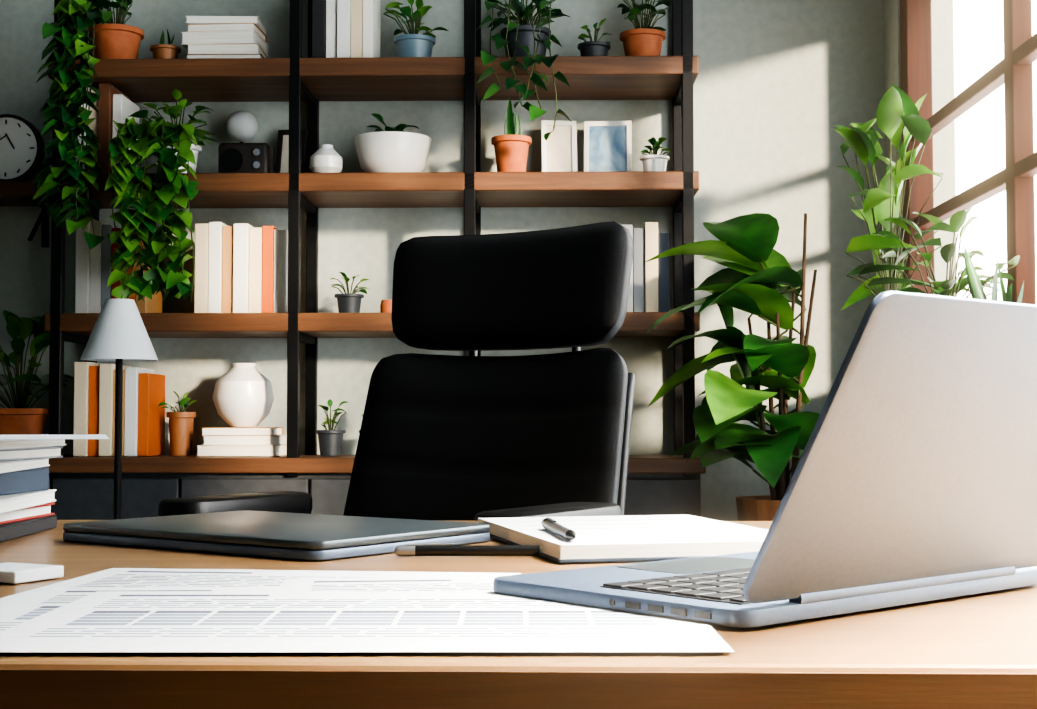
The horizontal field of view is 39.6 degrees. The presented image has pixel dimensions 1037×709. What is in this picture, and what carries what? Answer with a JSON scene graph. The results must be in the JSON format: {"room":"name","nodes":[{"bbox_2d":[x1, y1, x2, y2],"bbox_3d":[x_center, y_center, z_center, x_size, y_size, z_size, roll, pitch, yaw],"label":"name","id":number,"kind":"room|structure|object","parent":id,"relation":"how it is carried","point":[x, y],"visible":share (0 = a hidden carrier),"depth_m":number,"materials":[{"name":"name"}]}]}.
{"room":"office","nodes":[
{"label":"office","id":0,"kind":"room"},
{"bbox_2d":[0,0,956,520],"bbox_3d":[-0.818,-0.333,4.275,4.150,2.750,0.200,0,-2,1],"label":"wall","id":1,"kind":"structure","parent":0,"point":[782,88],"depth_m":4.16,"materials":[{"name":"paint"}]},
{"bbox_2d":[0,182,51,246],"bbox_3d":[-1.538,-0.395,4.094,0.500,0.160,0.200,0,-2,1],"label":"wall shelf","id":2,"kind":"object","parent":1,"relation":"attached to","point":[17,193],"visible":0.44,"depth_m":4.06,"materials":[{"name":"brown wood"}]},
{"bbox_2d":[0,114,44,181],"bbox_3d":[-1.448,-0.579,4.090,0.196,0.203,0.050,0,-2,1],"label":"desk clock","id":3,"kind":"object","parent":2,"relation":"on","point":[22,146],"visible":0.9,"depth_m":4.07,"materials":[{"name":"black"}]},
{"bbox_2d":[883,0,902,288],"bbox_3d":[1.026,-0.460,1.283,0.080,2.750,5.700,0,-2,1],"label":"wall","id":4,"kind":"structure","parent":0,"point":[892,65],"depth_m":4.05,"materials":[{"name":"paint"}]},
{"bbox_2d":[900,0,1036,304],"bbox_3d":[1.056,-0.773,2.562,0.070,1.635,2.830,0,-2,1],"label":"window","id":5,"kind":"structure","parent":4,"relation":"in","point":[1012,71],"depth_m":3.17,"materials":[{"name":"brown wood"}]},
{"bbox_3d":[1.016,0.083,2.526,0.260,0.040,2.930,0,-2,1],"label":"sill","id":6,"kind":"structure","parent":4,"relation":"attached to","visible":0},
{"bbox_2d":[833,83,951,310],"bbox_3d":[0.897,-0.269,3.537,0.253,0.747,0.570,0,-2,1],"label":"potted plant","id":7,"kind":"object","parent":6,"relation":"on","point":[897,109],"visible":0.69,"depth_m":3.49,"materials":[{"name":"plant"}]},
{"bbox_2d":[873,204,1019,297],"bbox_3d":[0.887,-0.117,3.026,0.256,0.401,0.358,0,-2,1],"label":"potted plant","id":8,"kind":"object","parent":6,"relation":"on","point":[949,287],"visible":0.46,"depth_m":3.05,"materials":[{"name":"green plant"}]},
{"bbox_2d":[963,246,1023,302],"bbox_3d":[0.892,-0.068,2.681,0.124,0.274,0.120,0,-2,1],"label":"potted plant","id":9,"kind":"object","parent":6,"relation":"on","point":[976,287],"visible":0.17,"depth_m":2.69,"materials":[{"name":"plant"}]},
{"bbox_3d":[-0.888,0.966,1.267,4.150,0.100,6.100,0,-2,1],"label":"floor","id":10,"kind":"structure","parent":0,"visible":0},
{"bbox_2d":[80,298,157,519],"bbox_3d":[-0.999,0.438,3.585,0.240,1.152,0.240,0,-2,1],"label":"floor lamp","id":11,"kind":"object","parent":10,"relation":"on","point":[119,336],"visible":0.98,"depth_m":3.57,"materials":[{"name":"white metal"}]},
{"bbox_2d":[44,0,705,519],"bbox_3d":[-0.723,-0.070,3.978,2.434,2.200,0.335,0,-2,1],"label":"bookshelf","id":12,"kind":"object","parent":10,"relation":"on","point":[82,486],"visible":0.46,"depth_m":3.84,"materials":[{"name":"black metal"}]},
{"bbox_2d":[0,310,73,434],"bbox_3d":[-1.461,0.073,3.958,0.387,0.410,0.322,0,-2,1],"label":"plant","id":13,"kind":"object","parent":12,"relation":"on","point":[19,417],"visible":0.94,"depth_m":3.98,"materials":[{"name":"green plant"}]},
{"bbox_2d":[31,0,143,249],"bbox_3d":[-1.168,-0.677,3.923,0.224,0.825,0.412,0,-2,1],"label":"potted plant","id":14,"kind":"object","parent":12,"relation":"on","point":[110,39],"visible":1,"depth_m":3.77,"materials":[{"name":"plant"}]},
{"bbox_2d":[76,83,139,173],"bbox_3d":[-1.145,-0.608,4.017,0.120,0.256,0.191,0,-2,1],"label":"books","id":15,"kind":"object","parent":12,"relation":"on","point":[111,103],"visible":0.38,"depth_m":3.93,"materials":[{"name":"white"}]},
{"bbox_2d":[73,362,164,455],"bbox_3d":[-1.101,0.151,3.983,0.198,0.256,0.191,0,-2,1],"label":"books","id":16,"kind":"object","parent":12,"relation":"on","point":[143,423],"visible":0.98,"depth_m":3.90,"materials":[{"name":"beige"}]},
{"bbox_2d":[75,217,162,312],"bbox_3d":[-1.106,-0.238,4.000,0.188,0.266,0.191,0,-2,1],"label":"books","id":17,"kind":"object","parent":12,"relation":"on","point":[93,291],"visible":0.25,"depth_m":3.91,"materials":[{"name":"white paper"}]},
{"bbox_2d":[105,89,216,301],"bbox_3d":[-0.952,-0.430,3.915,0.230,0.610,0.447,0,-2,1],"label":"potted plant","id":18,"kind":"object","parent":12,"relation":"on","point":[175,149],"visible":1,"depth_m":3.74,"materials":[{"name":"green plant"}]},
{"bbox_2d":[150,30,180,58],"bbox_3d":[-0.985,-0.851,4.018,0.084,0.121,0.084,0,-2,1],"label":"pot","id":19,"kind":"object","parent":12,"relation":"on","point":[162,50],"visible":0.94,"depth_m":3.99,"materials":[{"name":"brown ceramic"}]},
{"bbox_2d":[158,391,196,455],"bbox_3d":[-0.939,0.190,3.985,0.089,0.178,0.142,0,-2,1],"label":"pot","id":20,"kind":"object","parent":12,"relation":"on","point":[181,424],"visible":1,"depth_m":3.96,"materials":[{"name":"orange ceramic"}]},
{"bbox_2d":[181,16,267,58],"bbox_3d":[-0.814,-0.859,4.024,0.224,0.137,0.162,0,-2,1],"label":"books","id":21,"kind":"object","parent":12,"relation":"on","point":[224,36],"visible":0.79,"depth_m":3.95,"materials":[{"name":"white paper"}]},
{"bbox_2d":[194,222,287,312],"bbox_3d":[-0.751,-0.231,3.991,0.248,0.251,0.191,0,-2,1],"label":"books","id":22,"kind":"object","parent":12,"relation":"on","point":[241,267],"visible":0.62,"depth_m":3.90,"materials":[{"name":"beige paper"}]},
{"bbox_2d":[196,427,286,455],"bbox_3d":[-0.757,0.240,3.976,0.229,0.078,0.169,0,-2,1],"label":"flat books","id":23,"kind":"object","parent":12,"relation":"on","point":[245,441],"visible":0.88,"depth_m":3.90,"materials":[{"name":"beige paper"}]},
{"bbox_2d":[212,363,274,426],"bbox_3d":[-0.760,0.112,3.982,0.170,0.175,0.170,0,-2,1],"label":"round vase","id":24,"kind":"object","parent":23,"relation":"on","point":[243,395],"visible":1,"depth_m":3.92,"materials":[{"name":"white ceramic"}]},
{"bbox_2d":[218,143,272,172],"bbox_3d":[-0.755,-0.532,3.984,0.140,0.100,0.090,0,-2,1],"label":"radio","id":25,"kind":"object","parent":12,"relation":"on","point":[245,157],"visible":0.79,"depth_m":3.95,"materials":[{"name":"black plastic"}]},
{"bbox_2d":[226,111,257,142],"bbox_3d":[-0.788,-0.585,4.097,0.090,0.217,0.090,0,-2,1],"label":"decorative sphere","id":26,"kind":"object","parent":25,"relation":"on","point":[241,126],"visible":0.88,"depth_m":4.07,"materials":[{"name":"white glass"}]},
{"bbox_2d":[275,129,307,172],"bbox_3d":[-0.647,-0.558,4.118,0.085,0.170,0.033,0,-14,11],"label":"picture frame","id":27,"kind":"object","parent":12,"relation":"on","point":[282,160],"visible":0.44,"depth_m":4.11,"materials":[{"name":"black"}]},
{"bbox_2d":[310,144,342,172],"bbox_3d":[-0.530,-0.529,3.973,0.090,0.095,0.090,0,-2,1],"label":"vase","id":28,"kind":"object","parent":12,"relation":"on","point":[326,158],"visible":0.9,"depth_m":3.94,"materials":[{"name":"white ceramic"}]},
{"bbox_2d":[315,399,347,455],"bbox_3d":[-0.517,0.201,3.973,0.090,0.156,0.130,0,-2,1],"label":"plant","id":29,"kind":"object","parent":12,"relation":"on","point":[330,439],"visible":1,"depth_m":3.96,"materials":[{"name":"green plant"}]},
{"bbox_2d":[312,0,380,57],"bbox_3d":[-0.478,-0.926,4.014,0.164,0.271,0.191,0,-2,1],"label":"books","id":30,"kind":"object","parent":12,"relation":"on","point":[345,28],"visible":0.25,"depth_m":3.93,"materials":[{"name":"white paper"}]},
{"bbox_2d":[330,272,369,312],"bbox_3d":[-0.469,-0.166,4.013,0.115,0.121,0.142,0,-2,1],"label":"plant","id":31,"kind":"object","parent":12,"relation":"on","point":[347,302],"visible":0.92,"depth_m":3.97,"materials":[{"name":"green plant"}]},
{"bbox_2d":[380,300,391,312],"bbox_3d":[-0.360,-0.128,3.992,0.048,0.045,0.048,0,-2,1],"label":"candle","id":32,"kind":"object","parent":12,"relation":"on","point":[385,306],"visible":0.54,"depth_m":3.97,"materials":[{"name":"wax"}]},
{"bbox_2d":[354,113,431,171],"bbox_3d":[-0.350,-0.574,4.011,0.216,0.187,0.216,0,-2,1],"label":"bowl planter","id":33,"kind":"object","parent":12,"relation":"on","point":[394,149],"visible":0.96,"depth_m":3.93,"materials":[{"name":"white ceramic"}]},
{"bbox_2d":[384,0,447,56],"bbox_3d":[-0.290,-0.892,4.011,0.184,0.203,0.212,0,-2,1],"label":"potted plant","id":34,"kind":"object","parent":12,"relation":"on","point":[412,44],"visible":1,"depth_m":4.00,"materials":[{"name":"blue ceramic"}]},
{"bbox_2d":[491,97,531,171],"bbox_3d":[-0.020,-0.597,4.004,0.112,0.233,0.112,0,-2,1],"label":"potted plant","id":35,"kind":"object","parent":12,"relation":"on","point":[511,145],"visible":0.96,"depth_m":3.97,"materials":[{"name":"ceramic"}]},
{"bbox_2d":[477,0,570,140],"bbox_3d":[0.020,-0.815,3.924,0.250,0.554,0.444,0,-2,1],"label":"potted plant","id":36,"kind":"object","parent":12,"relation":"on","point":[525,39],"visible":1,"depth_m":3.77,"materials":[{"name":"green plant"}]},
{"bbox_2d":[541,120,576,171],"bbox_3d":[0.115,-0.570,4.098,0.100,0.190,0.034,0,-11,-5],"label":"picture frame","id":37,"kind":"object","parent":12,"relation":"on","point":[559,149],"visible":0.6,"depth_m":4.09,"materials":[{"name":"white"}]},
{"bbox_2d":[577,19,610,55],"bbox_3d":[0.213,-0.861,3.999,0.098,0.140,0.135,0,-2,1],"label":"potted plant","id":38,"kind":"object","parent":12,"relation":"on","point":[595,47],"visible":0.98,"depth_m":3.98,"materials":[{"name":"ceramic"}]},
{"bbox_2d":[584,121,631,171],"bbox_3d":[0.255,-0.569,4.098,0.135,0.190,0.034,0,-13,5],"label":"picture frame","id":39,"kind":"object","parent":12,"relation":"on","point":[607,145],"visible":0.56,"depth_m":4.09,"materials":[{"name":"white"}]},
{"bbox_2d":[617,0,669,55],"bbox_3d":[0.346,-0.922,3.996,0.141,0.261,0.277,0,-2,1],"label":"potted plant","id":40,"kind":"object","parent":12,"relation":"on","point":[646,39],"visible":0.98,"depth_m":3.97,"materials":[{"name":"ceramic"}]},
{"bbox_2d":[622,222,669,311],"bbox_3d":[0.345,-0.230,3.965,0.130,0.246,0.191,0,-2,1],"label":"books","id":41,"kind":"object","parent":12,"relation":"on","point":[649,289],"visible":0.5,"depth_m":3.88,"materials":[{"name":"white paper"}]},
{"bbox_2d":[640,137,670,170],"bbox_3d":[0.374,-0.540,3.962,0.087,0.116,0.117,0,-2,1],"label":"plant","id":42,"kind":"object","parent":12,"relation":"on","point":[653,161],"visible":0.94,"depth_m":3.94,"materials":[{"name":"green plant"}]},
{"bbox_2d":[158,221,634,519],"bbox_3d":[-0.173,0.368,1.961,0.644,1.152,0.741,-1,-3,31],"label":"office chair","id":43,"kind":"object","parent":10,"relation":"on","point":[473,435],"visible":0.62,"depth_m":2.20,"materials":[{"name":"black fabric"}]},
{"bbox_2d":[0,520,1036,708],"bbox_3d":[-0.133,0.532,1.072,1.970,0.750,0.891,0,-2,1],"label":"desk","id":44,"kind":"object","parent":10,"relation":"on","point":[976,651],"visible":0.43,"depth_m":0.65,"materials":[{"name":"brown wood"}]},
{"bbox_2d":[0,562,63,583],"bbox_3d":[-0.343,0.148,0.974,0.052,0.008,0.045,-1,-3,26],"label":"sticky notes","id":45,"kind":"object","parent":44,"relation":"on","point":[13,573],"visible":1,"depth_m":0.96,"materials":[{"name":"paper"}]},
{"bbox_2d":[0,434,108,541],"bbox_3d":[-0.513,0.120,1.306,0.341,0.091,0.385,0,-2,1],"label":"books","id":46,"kind":"object","parent":44,"relation":"on","point":[27,500],"visible":1,"depth_m":1.33,"materials":[{"name":"white paper"}]},
{"bbox_2d":[63,510,489,560],"bbox_3d":[-0.214,0.157,1.271,0.315,0.015,0.225,-2,-3,36],"label":"closed laptop","id":47,"kind":"object","parent":44,"relation":"on","point":[302,536],"visible":1,"depth_m":1.21,"materials":[{"name":"metal"}]},
{"bbox_2d":[0,568,734,652],"bbox_3d":[-0.077,0.145,0.847,0.477,0.002,0.377,0,-2,1],"label":"papers","id":48,"kind":"object","parent":44,"relation":"on","point":[133,610],"visible":0.88,"depth_m":0.77,"materials":[{"name":"white paper"}]},
{"bbox_2d":[394,543,541,555],"bbox_3d":[-0.033,0.153,1.131,0.129,0.010,0.009,0,-2,-1],"label":"pen","id":49,"kind":"object","parent":44,"relation":"on","point":[429,549],"visible":0.88,"depth_m":1.13,"materials":[{"name":"black plastic"}]},
{"bbox_2d":[478,514,767,563],"bbox_3d":[0.099,0.156,1.244,0.214,0.014,0.301,1,-3,-14],"label":"notebook","id":50,"kind":"object","parent":44,"relation":"on","point":[625,538],"visible":0.69,"depth_m":1.15,"materials":[{"name":"white paper"}]},
{"bbox_2d":[541,517,575,540],"bbox_3d":[0.033,0.141,1.164,0.009,0.010,0.144,0,-2,-8],"label":"pen","id":51,"kind":"object","parent":50,"relation":"on","point":[550,524],"visible":1,"depth_m":1.15,"materials":[{"name":"grey metal"}]},
{"bbox_2d":[493,290,1036,627],"bbox_3d":[0.191,0.062,0.884,0.311,0.169,0.289,2,-3,-41],"label":"laptop","id":52,"kind":"object","parent":44,"relation":"on","point":[913,480],"visible":1,"depth_m":0.78,"materials":[{"name":"metal"}]},
{"bbox_2d":[643,213,819,520],"bbox_3d":[0.536,0.334,3.487,0.467,1.350,0.797,0,-2,1],"label":"floor plant","id":53,"kind":"object","parent":10,"relation":"on","point":[760,278],"visible":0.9,"depth_m":3.44,"materials":[{"name":"green plant"}]},
{"label":"outside","id":54,"kind":"structure","parent":0,"visible":0},
{"bbox_2d":[953,0,1036,304],"bbox_3d":[1.796,-0.477,3.818,0.020,6.000,14.000,0,-2,1],"label":"window pane","id":55,"kind":"structure","parent":54,"point":[980,125],"depth_m":5.67,"materials":[{"name":"white"}]}
]}

